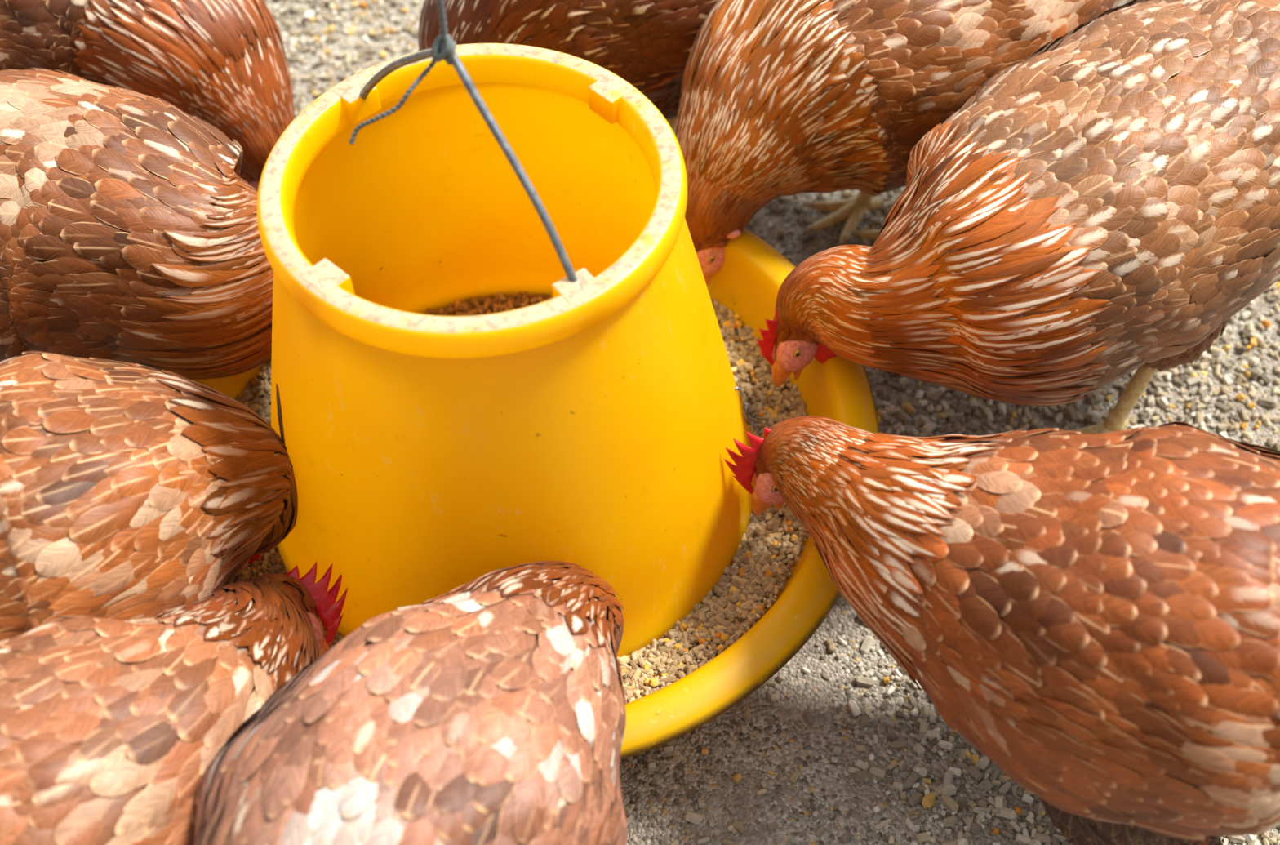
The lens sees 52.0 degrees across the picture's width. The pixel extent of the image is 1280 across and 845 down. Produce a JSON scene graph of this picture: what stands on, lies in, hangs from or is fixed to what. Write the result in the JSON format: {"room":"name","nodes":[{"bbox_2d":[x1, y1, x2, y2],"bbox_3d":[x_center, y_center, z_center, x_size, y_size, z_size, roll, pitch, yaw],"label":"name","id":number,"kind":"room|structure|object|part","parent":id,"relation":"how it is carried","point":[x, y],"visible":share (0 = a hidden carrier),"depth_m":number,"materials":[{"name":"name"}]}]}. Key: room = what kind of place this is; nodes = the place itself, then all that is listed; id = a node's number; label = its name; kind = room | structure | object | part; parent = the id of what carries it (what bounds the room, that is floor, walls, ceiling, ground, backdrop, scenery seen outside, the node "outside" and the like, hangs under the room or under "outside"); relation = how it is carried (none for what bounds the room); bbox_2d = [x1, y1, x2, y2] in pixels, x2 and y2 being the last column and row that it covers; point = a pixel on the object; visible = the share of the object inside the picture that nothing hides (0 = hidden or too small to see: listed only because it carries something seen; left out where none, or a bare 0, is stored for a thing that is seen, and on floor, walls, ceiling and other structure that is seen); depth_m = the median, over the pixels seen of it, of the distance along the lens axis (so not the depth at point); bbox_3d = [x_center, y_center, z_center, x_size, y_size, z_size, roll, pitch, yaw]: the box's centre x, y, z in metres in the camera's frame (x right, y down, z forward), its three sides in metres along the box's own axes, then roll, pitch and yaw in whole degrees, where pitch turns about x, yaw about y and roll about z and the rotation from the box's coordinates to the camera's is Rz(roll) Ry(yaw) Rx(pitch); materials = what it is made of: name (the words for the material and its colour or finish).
{"room":"chicken yard","nodes":[
{"label":"chicken yard","id":0,"kind":"room"},
{"bbox_2d":[264,0,1279,844],"bbox_3d":[0.065,-0.107,1.032,16.200,0.008,16.200,-1,53,0],"label":"ground","id":1,"kind":"structure","parent":0,"point":[658,801],"depth_m":0.81,"materials":[{"name":"grey gravel"}]},
{"bbox_2d":[0,67,273,379],"bbox_3d":[-0.401,-0.107,0.869,0.403,0.255,0.208,7,53,5],"label":"hen","id":2,"kind":"object","parent":1,"relation":"on","point":[129,230],"visible":0.76,"depth_m":0.77,"materials":[{"name":"brown"}]},
{"bbox_2d":[0,0,295,190],"bbox_3d":[-0.454,-0.285,1.002,0.421,0.259,0.208,2,53,2],"label":"hen","id":3,"kind":"object","parent":1,"relation":"on","point":[224,64],"visible":0.56,"depth_m":0.90,"materials":[{"name":"brown"}]},
{"bbox_2d":[0,351,297,640],"bbox_3d":[-0.352,0.083,0.730,0.315,0.249,0.207,-1,53,0],"label":"hen","id":4,"kind":"object","parent":1,"relation":"on","point":[128,491],"visible":0.8,"depth_m":0.65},
{"bbox_2d":[0,561,347,844],"bbox_3d":[-0.278,0.203,0.646,0.361,0.239,0.190,-30,58,-20],"label":"hen","id":5,"kind":"object","parent":1,"relation":"on","point":[111,729],"visible":0.78,"depth_m":0.58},
{"bbox_2d":[193,560,627,844],"bbox_3d":[-0.103,0.229,0.620,0.193,0.247,0.380,1,53,1],"label":"hen","id":6,"kind":"object","parent":1,"relation":"on","point":[490,709],"visible":1,"depth_m":0.56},
{"bbox_2d":[189,43,879,760],"bbox_3d":[-0.085,-0.064,0.755,0.474,0.381,0.474,-14,54,-10],"label":"pet feeder","id":7,"kind":"object","parent":1,"relation":"on","point":[590,425],"visible":0.76,"depth_m":0.72,"materials":[{"name":"yellow plastic"}]},
{"bbox_2d":[349,0,456,144],"bbox_3d":[-0.112,-0.337,0.376,0.061,0.645,0.022,-6,53,-4],"label":"string","id":8,"kind":"object","parent":7,"relation":"attached to","point":[443,47],"visible":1,"depth_m":0.59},
{"bbox_3d":[-0.095,-0.147,0.642,0.004,0.101,0.205,-35,60,-23],"label":"bail handle","id":9,"kind":"part","parent":7,"relation":"part of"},
{"bbox_2d":[422,291,553,315],"bbox_3d":[-0.084,0.021,0.868,0.306,0.021,0.306,-1,53,0],"label":"feed pellets","id":10,"kind":"object","parent":7,"relation":"in","point":[522,300],"visible":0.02,"depth_m":0.95},
{"bbox_2d":[429,294,551,315],"bbox_3d":[-0.084,0.022,0.868,0.298,0.012,0.298,-1,53,0],"label":"meal","id":11,"kind":"object","parent":7,"relation":"in","point":[471,306],"visible":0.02,"depth_m":0.96,"materials":[{"name":"brown food"}]},
{"bbox_2d":[223,297,809,703],"bbox_3d":[-0.084,0.023,0.871,0.402,0.032,0.402,30,59,21],"label":"feed pellets","id":12,"kind":"object","parent":7,"relation":"in","point":[760,543],"visible":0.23,"depth_m":0.82},
{"bbox_2d":[230,296,809,698],"bbox_3d":[-0.084,0.023,0.870,0.402,0.030,0.402,-10,54,-7],"label":"crumbs","id":13,"kind":"object","parent":7,"relation":"in","point":[258,373],"visible":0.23,"depth_m":0.82,"materials":[{"name":"brown food"}]},
{"bbox_2d":[240,308,804,688],"bbox_3d":[-0.084,0.024,0.871,0.398,0.029,0.397,-1,53,0],"label":"corn","id":14,"kind":"object","parent":7,"relation":"in","point":[653,682],"visible":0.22,"depth_m":0.82,"materials":[{"name":"beige food"}]},
{"bbox_2d":[248,299,803,676],"bbox_3d":[-0.084,0.025,0.873,0.397,0.025,0.397,-1,53,0],"label":"meal","id":15,"kind":"object","parent":7,"relation":"in","point":[741,620],"visible":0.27,"depth_m":0.90,"materials":[{"name":"beige food"}]},
{"bbox_2d":[417,0,719,130],"bbox_3d":[0.020,-0.323,1.021,0.393,0.266,0.208,-12,54,-8],"label":"hen","id":16,"kind":"object","parent":1,"relation":"on","point":[648,44],"visible":0.57,"depth_m":0.92,"materials":[{"name":"brown"}]},
{"bbox_2d":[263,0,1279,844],"bbox_3d":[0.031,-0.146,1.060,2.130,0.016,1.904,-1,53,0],"label":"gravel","id":17,"kind":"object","parent":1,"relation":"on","point":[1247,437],"visible":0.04,"depth_m":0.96,"materials":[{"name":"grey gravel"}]},
{"bbox_2d":[264,0,1279,844],"bbox_3d":[0.038,-0.147,1.060,2.142,0.017,1.907,-1,53,0],"label":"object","id":18,"kind":"structure","parent":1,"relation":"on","point":[947,787],"depth_m":0.94,"materials":[{"name":"beige gravel"}]},
{"bbox_2d":[294,0,1279,834],"bbox_3d":[0.025,-0.136,1.051,1.976,0.012,1.881,-1,53,0],"label":"corn","id":19,"kind":"object","parent":1,"relation":"on","point":[1265,323],"visible":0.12,"depth_m":0.97,"materials":[{"name":"yellow food"}]},
{"bbox_2d":[675,0,1120,284],"bbox_3d":[0.213,-0.253,0.967,0.438,0.265,0.207,-10,54,-7],"label":"hen","id":20,"kind":"object","parent":1,"relation":"on","point":[778,98],"visible":0.79,"depth_m":0.86,"materials":[{"name":"brown"}]},
{"bbox_2d":[724,415,1279,844],"bbox_3d":[0.238,0.117,0.689,0.446,0.265,0.205,17,55,13],"label":"hen","id":21,"kind":"object","parent":1,"relation":"on","point":[1097,615],"visible":1,"depth_m":0.60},
{"bbox_3d":[0.246,0.180,0.671,0.095,0.086,0.086,-1,53,0],"label":"leg","id":22,"kind":"part","parent":21,"relation":"part of","materials":[{"name":"brown"}]},
{"bbox_2d":[755,0,1279,434],"bbox_3d":[0.338,-0.145,0.880,0.519,0.272,0.215,-33,60,-22],"label":"hen","id":23,"kind":"object","parent":1,"relation":"on","point":[1098,211],"visible":1,"depth_m":0.75,"materials":[{"name":"brown"}]}
]}

